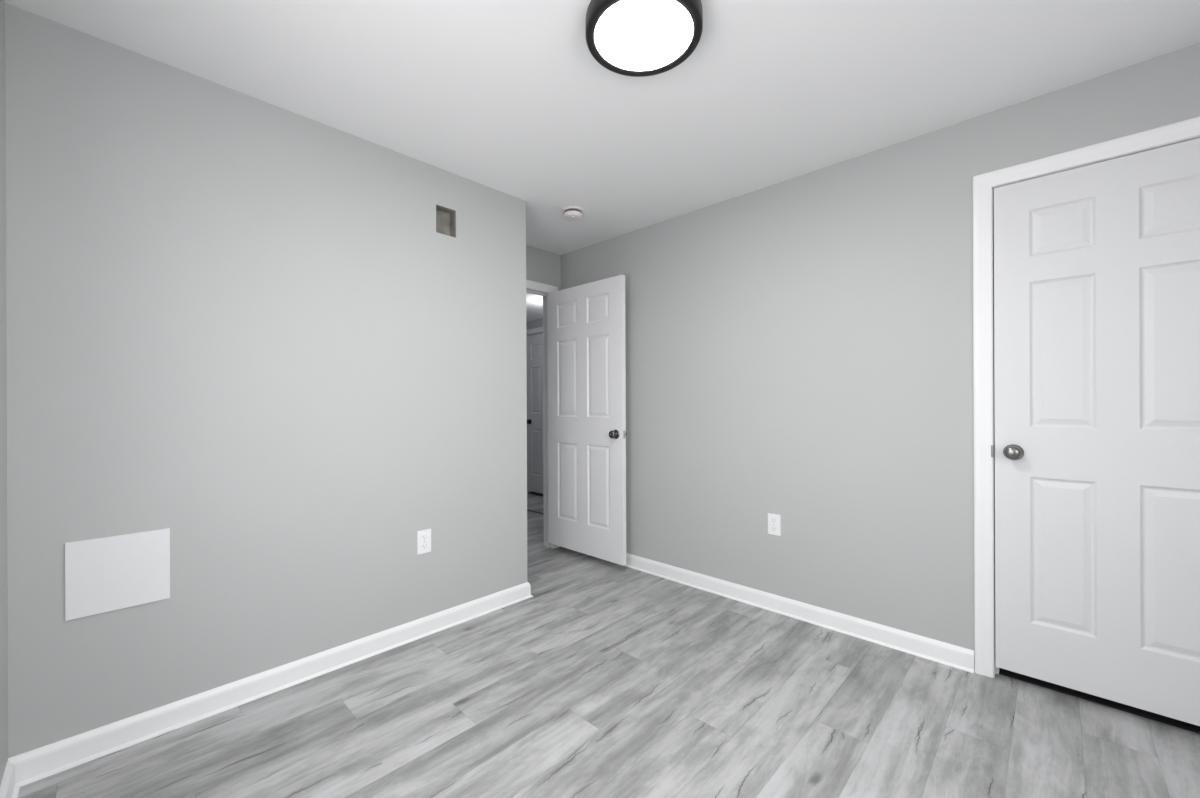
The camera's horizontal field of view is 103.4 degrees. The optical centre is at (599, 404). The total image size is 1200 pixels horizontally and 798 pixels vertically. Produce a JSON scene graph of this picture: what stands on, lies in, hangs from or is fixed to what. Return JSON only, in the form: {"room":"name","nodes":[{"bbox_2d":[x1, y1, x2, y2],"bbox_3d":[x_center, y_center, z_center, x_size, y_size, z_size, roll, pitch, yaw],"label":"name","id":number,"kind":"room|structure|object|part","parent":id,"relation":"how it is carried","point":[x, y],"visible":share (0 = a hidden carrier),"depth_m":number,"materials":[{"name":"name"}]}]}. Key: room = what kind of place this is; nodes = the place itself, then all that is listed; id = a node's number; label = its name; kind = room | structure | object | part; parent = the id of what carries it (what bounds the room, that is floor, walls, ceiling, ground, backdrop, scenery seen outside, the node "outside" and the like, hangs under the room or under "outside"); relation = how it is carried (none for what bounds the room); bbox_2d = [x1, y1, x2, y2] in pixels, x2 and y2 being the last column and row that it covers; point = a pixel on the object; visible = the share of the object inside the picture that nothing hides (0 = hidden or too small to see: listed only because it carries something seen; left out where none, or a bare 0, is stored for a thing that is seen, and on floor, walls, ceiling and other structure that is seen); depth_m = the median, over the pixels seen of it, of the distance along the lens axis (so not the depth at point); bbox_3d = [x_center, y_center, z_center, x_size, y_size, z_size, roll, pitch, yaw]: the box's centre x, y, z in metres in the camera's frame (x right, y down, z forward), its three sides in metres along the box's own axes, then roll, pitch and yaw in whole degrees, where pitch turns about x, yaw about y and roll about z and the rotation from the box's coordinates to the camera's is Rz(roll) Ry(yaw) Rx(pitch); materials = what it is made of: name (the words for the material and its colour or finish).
{"room":"empty bedroom","nodes":[
{"label":"empty bedroom","id":0,"kind":"room"},
{"bbox_2d":[0,0,7,785],"bbox_3d":[-0.617,-0.034,0.222,3.476,2.424,0.110,0,0,44],"label":"wall","id":1,"kind":"structure","parent":0,"point":[3,324],"depth_m":1.41,"materials":[{"name":"grey paint"}]},
{"bbox_2d":[5,3,526,757],"bbox_3d":[-1.219,-0.032,2.183,0.110,2.424,2.107,0,0,44],"label":"wall","id":2,"kind":"structure","parent":0,"point":[242,326],"depth_m":1.86,"materials":[{"name":"grey paint"}]},
{"bbox_2d":[65,528,169,620],"bbox_3d":[-1.658,0.579,1.639,0.007,0.254,0.254,0,0,44],"label":"access panel","id":3,"kind":"object","parent":2,"relation":"attached to","point":[105,574],"visible":1,"depth_m":1.63,"materials":[{"name":"white plastic"}]},
{"bbox_2d":[8,582,532,786],"bbox_3d":[-1.349,1.135,2.407,0.664,0.090,2.022,0,0,44],"label":"baseboard","id":4,"kind":"structure","parent":2,"relation":"attached to","point":[37,764],"depth_m":1.85,"materials":[{"name":"white paint"}]},
{"bbox_2d":[417,529,430,554],"bbox_3d":[-0.899,0.702,2.428,0.008,0.119,0.074,0,0,44],"label":"power outlet","id":5,"kind":"object","parent":2,"relation":"attached to","point":[423,536],"visible":1,"depth_m":2.42,"materials":[{"name":"white plastic"}]},
{"bbox_2d":[421,534,427,539],"bbox_3d":[-0.898,0.678,2.426,0.003,0.031,0.033,0,0,44],"label":"receptacle","id":6,"kind":"object","parent":5,"relation":"attached to","point":[423,536],"depth_m":2.42,"materials":[{"name":"white plastic"}]},
{"bbox_2d":[421,543,427,548],"bbox_3d":[-0.897,0.725,2.426,0.003,0.031,0.033,0,0,44],"label":"receptacle","id":7,"kind":"object","parent":5,"relation":"attached to","point":[423,545],"depth_m":2.42,"materials":[{"name":"white plastic"}]},
{"bbox_2d":[436,206,452,236],"bbox_3d":[-0.839,-0.973,2.537,0.036,0.136,0.099,0,0,44],"label":"vent duct","id":8,"kind":"object","parent":2,"relation":"attached to","point":[444,218],"visible":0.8,"depth_m":2.56,"materials":[{"name":"grey metal"}]},
{"bbox_2d":[526,293,542,321],"bbox_3d":[-1.300,-1.120,4.813,2.365,0.060,3.550,0,0,44],"label":"ceiling","id":9,"kind":"structure","parent":0,"point":[534,303],"depth_m":5.33,"materials":[{"name":"paint"}]},
{"bbox_2d":[526,319,542,329],"bbox_3d":[-0.342,0.041,5.734,2.265,2.270,0.100,0,0,44],"label":"wall","id":10,"kind":"structure","parent":0,"point":[536,323],"depth_m":6.15,"materials":[{"name":"paint"}]},
{"bbox_2d":[526,327,542,492],"bbox_3d":[-0.692,0.095,6.059,0.860,2.165,0.116,0,0,44],"label":"door frame","id":11,"kind":"structure","parent":10,"relation":"attached to","point":[534,331],"depth_m":6.14,"materials":[{"name":"white paint"}]},
{"bbox_2d":[526,333,543,493],"bbox_3d":[-0.728,0.115,6.021,0.722,2.045,0.094,0,0,44],"label":"door","id":12,"kind":"structure","parent":10,"relation":"in","point":[534,343],"depth_m":6.15,"materials":[{"name":"white paint"}]},
{"bbox_2d":[526,245,560,290],"bbox_3d":[-0.618,-0.034,3.732,0.110,2.424,0.958,0,0,44],"label":"wall","id":13,"kind":"structure","parent":0,"point":[542,266],"depth_m":3.83,"materials":[{"name":"grey paint"}]},
{"bbox_2d":[526,280,558,547],"bbox_3d":[-0.663,0.103,3.673,0.126,2.150,0.810,0,0,44],"label":"door frame","id":14,"kind":"structure","parent":13,"relation":"attached to","point":[532,287],"depth_m":3.92,"materials":[{"name":"white paint"}]},
{"bbox_2d":[547,275,626,564],"bbox_3d":[-0.119,0.108,3.584,0.820,2.024,0.153,0,0,44],"label":"door","id":15,"kind":"structure","parent":13,"relation":"in","point":[586,350],"depth_m":3.54,"materials":[{"name":"white paint"}]},
{"bbox_3d":[0.090,0.209,3.313,0.057,0.057,0.046,0,0,44],"label":"knob","id":16,"kind":"part","parent":15,"relation":"part of","materials":[{"name":"black metal"}]},
{"bbox_2d":[5,0,1199,254],"bbox_3d":[0.388,-1.280,1.814,4.225,0.060,3.805,0,0,44],"label":"ceiling","id":17,"kind":"structure","parent":0,"point":[511,97],"depth_m":1.80,"materials":[{"name":"paint"}]},
{"bbox_2d":[562,206,584,219],"bbox_3d":[-0.173,-1.223,3.052,0.148,0.049,0.148,0,0,44],"label":"smoke detector","id":18,"kind":"object","parent":17,"relation":"attached to","point":[570,212],"visible":1,"depth_m":3.01,"materials":[{"name":"plastic"}]},
{"bbox_2d":[585,0,702,76],"bbox_3d":[0.142,-1.221,1.548,0.378,0.056,0.378,0,0,44],"label":"ceiling light","id":19,"kind":"object","parent":17,"relation":"attached to","point":[634,38],"visible":1,"depth_m":1.53,"materials":[{"name":"white glass"}]},
{"bbox_2d":[18,492,1199,797],"bbox_3d":[-0.138,1.204,2.963,6.590,0.064,4.722,0,0,44],"label":"floor","id":20,"kind":"structure","parent":0,"point":[611,680],"depth_m":1.74,"materials":[{"name":"grey laminate"}]},
{"bbox_2d":[561,43,1199,670],"bbox_3d":[1.200,-0.042,2.575,4.115,2.424,0.110,0,0,44],"label":"wall","id":21,"kind":"structure","parent":0,"point":[799,349],"depth_m":2.47,"materials":[{"name":"grey paint"}]},
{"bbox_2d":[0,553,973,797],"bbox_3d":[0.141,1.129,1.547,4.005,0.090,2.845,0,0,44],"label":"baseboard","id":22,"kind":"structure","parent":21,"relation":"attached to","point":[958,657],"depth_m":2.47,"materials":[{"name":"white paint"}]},
{"bbox_2d":[768,513,780,535],"bbox_3d":[0.990,0.682,2.697,0.074,0.119,0.008,0,0,44],"label":"power outlet","id":23,"kind":"object","parent":21,"relation":"attached to","point":[774,520],"visible":1,"depth_m":2.69,"materials":[{"name":"white plastic"}]},
{"bbox_2d":[973,116,1199,677],"bbox_3d":[1.978,0.085,1.817,0.852,2.164,0.126,0,0,44],"label":"door frame","id":24,"kind":"structure","parent":21,"relation":"attached to","point":[984,184],"depth_m":2.04,"materials":[{"name":"white paint"}]},
{"bbox_2d":[991,138,1199,725],"bbox_3d":[1.955,0.097,1.795,0.730,2.045,0.153,0,0,44],"label":"door","id":25,"kind":"structure","parent":21,"relation":"in","point":[1097,265],"depth_m":1.81,"materials":[{"name":"white paint"}]},
{"bbox_3d":[1.681,0.199,2.031,0.008,0.050,0.025,0,0,44],"label":"strike plate","id":26,"kind":"part","parent":25,"relation":"part of","materials":[{"name":"silver metal"}]},
{"bbox_3d":[1.708,0.199,1.961,0.057,0.057,0.046,0,0,44],"label":"knob","id":27,"kind":"part","parent":25,"relation":"part of","materials":[{"name":"silver metal"}]}
]}

